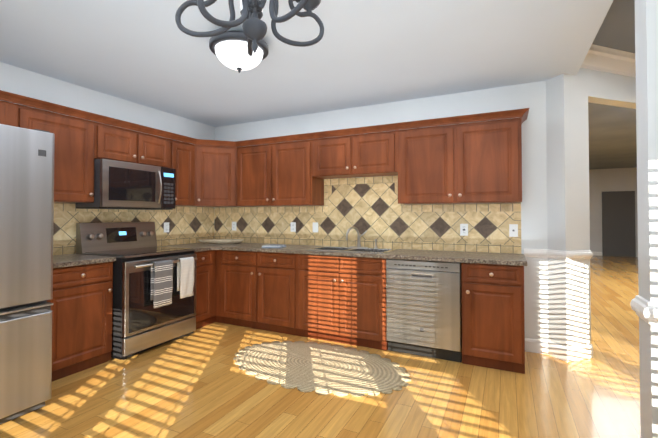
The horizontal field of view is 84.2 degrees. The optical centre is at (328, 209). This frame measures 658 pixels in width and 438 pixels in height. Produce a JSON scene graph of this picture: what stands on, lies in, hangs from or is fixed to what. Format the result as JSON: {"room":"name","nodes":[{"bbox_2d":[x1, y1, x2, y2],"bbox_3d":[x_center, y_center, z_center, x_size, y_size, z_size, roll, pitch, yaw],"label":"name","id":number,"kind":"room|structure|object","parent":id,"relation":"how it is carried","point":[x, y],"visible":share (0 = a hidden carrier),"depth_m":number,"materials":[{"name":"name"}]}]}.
{"room":"kitchen","nodes":[
{"label":"kitchen","id":0,"kind":"room"},
{"bbox_2d":[0,62,214,253],"bbox_3d":[-2.566,0.061,3.388,0.130,2.540,4.280,0,-1,26],"label":"wall","id":1,"kind":"structure","parent":0,"point":[22,82],"depth_m":3.65,"materials":[{"name":"paint"}]},
{"bbox_2d":[0,98,11,125],"bbox_3d":[-2.691,-0.690,2.625,0.323,0.277,0.482,0,-1,26],"label":"upper cabinet","id":2,"kind":"object","parent":1,"relation":"attached to","point":[5,107],"depth_m":2.77,"materials":[{"name":"brown wood"}]},
{"bbox_2d":[12,102,99,202],"bbox_3d":[-2.430,-0.446,3.155,0.323,0.747,0.606,0,-1,26],"label":"upper cabinet","id":3,"kind":"object","parent":1,"relation":"attached to","point":[75,138],"depth_m":3.15,"materials":[{"name":"brown wood"}]},
{"bbox_2d":[53,202,212,254],"bbox_3d":[-2.168,0.186,4.040,0.009,0.483,2.430,0,-1,26],"label":"tile backsplash","id":4,"kind":"structure","parent":1,"relation":"attached to","point":[187,224],"depth_m":4.18,"materials":[{"name":"beige tile"}]},
{"bbox_2d":[164,222,168,231],"bbox_3d":[-1.972,0.213,4.420,0.008,0.120,0.074,0,-1,26],"label":"electrical outlet plate","id":5,"kind":"object","parent":4,"relation":"attached to","point":[166,225],"depth_m":4.41,"materials":[{"name":"white plastic"}]},
{"bbox_2d":[96,118,171,167],"bbox_3d":[-2.113,-0.640,3.807,0.323,0.337,0.838,0,-1,26],"label":"upper cabinet","id":6,"kind":"object","parent":1,"relation":"attached to","point":[113,142],"depth_m":3.68,"materials":[{"name":"brown wood"}]},
{"bbox_2d":[76,159,175,209],"bbox_3d":[-2.046,-0.235,3.768,0.449,0.455,0.822,0,-1,26],"label":"over-the-range microwave","id":7,"kind":"object","parent":6,"relation":"attached to","point":[125,185],"visible":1,"depth_m":3.58,"materials":[{"name":"grey metal"}]},
{"bbox_2d":[172,138,195,205],"bbox_3d":[-1.849,-0.426,4.344,0.323,0.747,0.366,0,-1,26],"label":"upper cabinet","id":8,"kind":"object","parent":1,"relation":"attached to","point":[183,153],"depth_m":4.29,"materials":[{"name":"brown wood"}]},
{"bbox_2d":[0,0,612,126],"bbox_3d":[1.567,-1.292,1.392,9.330,0.100,4.280,0,-1,26],"label":"ceiling","id":9,"kind":"structure","parent":0,"point":[151,54],"depth_m":2.80,"materials":[{"name":"paint"}]},
{"bbox_2d":[209,31,268,72],"bbox_3d":[-0.640,-1.099,2.600,0.412,0.244,0.412,0,-1,26],"label":"ceiling light","id":10,"kind":"object","parent":9,"relation":"attached to","point":[228,49],"visible":0.9,"depth_m":2.49,"materials":[{"name":"white glass"}]},
{"bbox_2d":[175,0,323,55],"bbox_3d":[-0.300,-0.930,1.450,0.652,0.620,0.641,0,-1,26],"label":"light","id":11,"kind":"object","parent":9,"relation":"hanging from","point":[254,26],"visible":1,"depth_m":1.46,"materials":[{"name":"grey metal"}]},
{"bbox_2d":[0,255,640,437],"bbox_3d":[3.829,1.406,6.058,9.400,0.060,14.770,0,-1,26],"label":"floor","id":12,"kind":"structure","parent":0,"point":[198,383],"depth_m":2.56,"materials":[{"name":"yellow wood"}]},
{"bbox_2d":[0,124,54,424],"bbox_3d":[-2.467,0.395,2.216,1.012,1.834,0.910,0,-1,26],"label":"refrigerator","id":13,"kind":"object","parent":12,"relation":"on","point":[26,213],"visible":1,"depth_m":2.26,"materials":[{"name":"grey metal"}]},
{"bbox_2d":[47,262,112,381],"bbox_3d":[-2.318,0.888,3.037,0.608,0.876,0.679,0,-1,26],"label":"base cabinet","id":14,"kind":"object","parent":12,"relation":"on","point":[81,309],"depth_m":2.97,"materials":[{"name":"brown wood"}]},
{"bbox_2d":[53,254,115,267],"bbox_3d":[-2.307,0.431,3.041,0.633,0.038,0.680,0,-1,26],"label":"countertop","id":15,"kind":"structure","parent":14,"relation":"on","point":[65,260],"depth_m":3.06,"materials":[{"name":"stone"}]},
{"bbox_2d":[76,222,196,359],"bbox_3d":[-1.890,0.733,3.675,0.784,1.207,0.822,0,-1,26],"label":"range","id":16,"kind":"object","parent":12,"relation":"on","point":[140,323],"visible":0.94,"depth_m":3.47,"materials":[{"name":"grey metal"}]},
{"bbox_2d":[150,260,172,308],"bbox_3d":[-1.577,0.694,3.440,0.063,0.427,0.201,0,-1,26],"label":"towel","id":17,"kind":"object","parent":16,"relation":"hanging from","point":[161,283],"depth_m":3.41,"materials":[{"name":"grey fabric"}]},
{"bbox_2d":[177,257,194,298],"bbox_3d":[-1.451,0.683,3.696,0.063,0.397,0.172,0,-1,26],"label":"towel","id":18,"kind":"object","parent":16,"relation":"hanging from","point":[185,268],"depth_m":3.67,"materials":[{"name":"white fabric"}]},
{"bbox_2d":[194,250,214,328],"bbox_3d":[-1.705,0.908,4.291,0.608,0.876,0.436,0,-1,26],"label":"base cabinet","id":19,"kind":"object","parent":12,"relation":"on","point":[205,269],"depth_m":4.19,"materials":[{"name":"brown wood"}]},
{"bbox_2d":[157,245,212,251],"bbox_3d":[-1.696,0.451,4.259,0.660,0.038,0.374,0,-1,26],"label":"countertop","id":20,"kind":"structure","parent":19,"relation":"on","point":[199,248],"depth_m":4.23,"materials":[{"name":"stone"}]},
{"bbox_2d":[219,250,326,335],"bbox_3d":[-0.671,0.909,4.344,1.055,0.876,0.608,0,-1,26],"label":"base cabinet","id":21,"kind":"object","parent":12,"relation":"on","point":[258,290],"depth_m":4.04,"materials":[{"name":"brown wood"}]},
{"bbox_2d":[179,242,526,265],"bbox_3d":[-0.044,0.446,3.984,3.870,0.038,0.721,0,-1,26],"label":"countertop","id":22,"kind":"structure","parent":21,"relation":"on","point":[405,254],"depth_m":3.49,"materials":[{"name":"stone"}]},
{"bbox_2d":[198,239,243,243],"bbox_3d":[-1.398,0.411,4.715,0.580,0.055,0.210,0,-1,-6],"label":"dough bowl","id":23,"kind":"object","parent":22,"relation":"on","point":[219,241],"visible":1,"depth_m":4.64,"materials":[{"name":"beige wood"}]},
{"bbox_2d":[261,244,285,247],"bbox_3d":[-0.633,0.418,4.185,0.240,0.024,0.170,0,-1,14],"label":"towel","id":24,"kind":"object","parent":22,"relation":"on","point":[272,246],"visible":1,"depth_m":4.12,"materials":[{"name":"white fabric"}]},
{"bbox_2d":[305,227,397,253],"bbox_3d":[0.244,0.403,3.885,0.880,0.443,0.490,0,-1,26],"label":"sink","id":25,"kind":"object","parent":22,"relation":"in","point":[375,249],"visible":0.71,"depth_m":3.97,"materials":[{"name":"silver metal"}]},
{"bbox_2d":[233,341,410,396],"bbox_3d":[-0.106,1.321,3.129,1.608,0.010,0.982,0,-1,26],"label":"jute rug","id":26,"kind":"object","parent":12,"relation":"on","point":[326,369],"visible":0.96,"depth_m":3.02,"materials":[{"name":"beige wicker"}]},
{"bbox_2d":[299,270,387,350],"bbox_3d":[0.233,1.040,3.901,0.956,0.600,0.608,0,-1,26],"label":"base cabinet","id":27,"kind":"object","parent":12,"relation":"on","point":[340,299],"depth_m":3.61,"materials":[{"name":"brown wood"}]},
{"bbox_2d":[386,259,461,361],"bbox_3d":[0.960,0.900,3.533,0.660,0.868,0.599,0,-1,26],"label":"dishwasher","id":28,"kind":"object","parent":12,"relation":"on","point":[423,308],"visible":0.94,"depth_m":3.26,"materials":[{"name":"grey metal"}]},
{"bbox_2d":[461,263,524,373],"bbox_3d":[1.485,0.892,3.292,0.478,0.876,0.608,0,-1,26],"label":"base cabinet","id":29,"kind":"object","parent":12,"relation":"on","point":[493,321],"depth_m":3.02,"materials":[{"name":"brown wood"}]},
{"bbox_2d":[214,81,547,340],"bbox_3d":[0.139,0.078,4.376,4.265,2.540,0.130,0,-1,26],"label":"wall","id":30,"kind":"structure","parent":0,"point":[531,96],"depth_m":3.52,"materials":[{"name":"paint"}]},
{"bbox_2d":[184,138,235,206],"bbox_3d":[-1.474,-0.447,4.731,0.658,0.801,0.658,0,-1,26],"label":"upper cabinet","id":31,"kind":"object","parent":30,"relation":"attached to","point":[215,162],"depth_m":4.51,"materials":[{"name":"brown wood"}]},
{"bbox_2d":[236,134,323,205],"bbox_3d":[-0.617,-0.450,4.500,1.085,0.801,0.322,0,-1,26],"label":"upper cabinet","id":32,"kind":"object","parent":30,"relation":"attached to","point":[277,173],"depth_m":4.33,"materials":[{"name":"brown wood"}]},
{"bbox_2d":[312,123,399,178],"bbox_3d":[0.315,-0.618,4.047,0.990,0.481,0.322,0,-1,26],"label":"upper cabinet","id":33,"kind":"object","parent":30,"relation":"attached to","point":[371,154],"depth_m":3.88,"materials":[{"name":"brown wood"}]},
{"bbox_2d":[213,176,520,253],"bbox_3d":[0.102,0.030,4.316,3.849,0.804,0.011,0,-1,26],"label":"tile backsplash","id":34,"kind":"structure","parent":30,"relation":"attached to","point":[376,210],"depth_m":4.11,"materials":[{"name":"beige tile"}]},
{"bbox_2d":[232,222,235,230],"bbox_3d":[-1.300,0.223,4.988,0.074,0.120,0.008,0,-1,26],"label":"electrical outlet plate","id":35,"kind":"object","parent":34,"relation":"attached to","point":[233,223],"depth_m":4.98,"materials":[{"name":"white plastic"}]},
{"bbox_2d":[291,222,295,231],"bbox_3d":[-0.451,0.216,4.573,0.074,0.120,0.008,0,-1,26],"label":"electrical outlet plate","id":36,"kind":"object","parent":34,"relation":"attached to","point":[293,224],"depth_m":4.57,"materials":[{"name":"white plastic"}]},
{"bbox_2d":[313,222,317,231],"bbox_3d":[-0.167,0.214,4.431,0.074,0.120,0.014,0,-1,26],"label":"electrical outlet plate","id":37,"kind":"object","parent":34,"relation":"attached to","point":[315,224],"depth_m":4.43,"materials":[{"name":"white plastic"}]},
{"bbox_2d":[460,224,467,235],"bbox_3d":[1.366,0.201,3.684,0.074,0.120,0.009,0,-1,26],"label":"electrical outlet plate","id":38,"kind":"object","parent":34,"relation":"attached to","point":[463,227],"depth_m":3.68,"materials":[{"name":"white plastic"}]},
{"bbox_2d":[509,224,517,236],"bbox_3d":[1.768,0.198,3.489,0.074,0.120,0.007,0,-1,26],"label":"electrical outlet plate","id":39,"kind":"object","parent":34,"relation":"attached to","point":[513,230],"depth_m":3.49,"materials":[{"name":"white plastic"}]},
{"bbox_2d":[396,110,523,203],"bbox_3d":[1.261,-0.466,3.583,1.115,0.801,0.322,0,-1,26],"label":"upper cabinet","id":40,"kind":"object","parent":30,"relation":"attached to","point":[475,160],"depth_m":3.41,"materials":[{"name":"brown wood"}]},
{"bbox_2d":[546,68,635,346],"bbox_3d":[4.035,-0.049,3.966,3.097,2.780,3.062,0,-1,26],"label":"wall","id":41,"kind":"structure","parent":0,"point":[569,97],"depth_m":3.28,"materials":[{"name":"paint"}]},
{"bbox_2d":[525,338,592,361],"bbox_3d":[2.070,1.269,3.271,0.543,0.120,0.174,0,-1,26],"label":"baseboard","id":42,"kind":"structure","parent":41,"relation":"attached to","point":[571,354],"depth_m":3.26,"materials":[{"name":"white"}]},
{"bbox_2d":[524,249,657,324],"bbox_3d":[2.016,0.386,2.167,1.428,0.080,2.352,0,-1,26],"label":"trim","id":43,"kind":"structure","parent":41,"relation":"attached to","point":[645,310],"depth_m":3.19,"materials":[{"name":"white wood"}]},
{"bbox_2d":[580,44,635,77],"bbox_3d":[4.147,-1.361,3.883,4.080,0.160,0.115,0,-1,-19],"label":"crown molding","id":44,"kind":"structure","parent":41,"relation":"attached to","point":[607,60],"depth_m":3.34,"materials":[{"name":"white wood"}]},
{"bbox_2d":[588,0,636,169],"bbox_3d":[4.252,-1.369,6.971,9.400,0.240,12.840,0,-1,26],"label":"ceiling","id":45,"kind":"structure","parent":0,"point":[612,138],"depth_m":5.74,"materials":[{"name":"paint"}]},
{"bbox_2d":[589,167,637,256],"bbox_3d":[7.941,0.086,12.141,7.070,2.780,0.130,0,-1,26],"label":"wall","id":46,"kind":"structure","parent":0,"point":[613,179],"depth_m":11.67,"materials":[{"name":"paint"}]},
{"bbox_2d":[592,252,601,255],"bbox_3d":[6.736,1.425,12.626,4.460,0.120,0.016,0,-1,26],"label":"baseboard","id":47,"kind":"structure","parent":46,"relation":"attached to","point":[594,253],"depth_m":11.69,"materials":[{"name":"white wood"}]},
{"bbox_2d":[602,191,635,256],"bbox_3d":[9.115,0.440,11.464,0.830,2.050,0.035,0,-1,26],"label":"door","id":48,"kind":"structure","parent":0,"point":[618,225],"depth_m":11.45,"materials":[{"name":"grey"}]},
{"bbox_2d":[635,0,657,437],"bbox_3d":[1.683,-0.096,1.131,1.110,2.780,0.130,0,-1,26],"label":"wall","id":49,"kind":"structure","parent":0,"point":[646,39],"depth_m":1.33,"materials":[{"name":"paint"}]}
]}

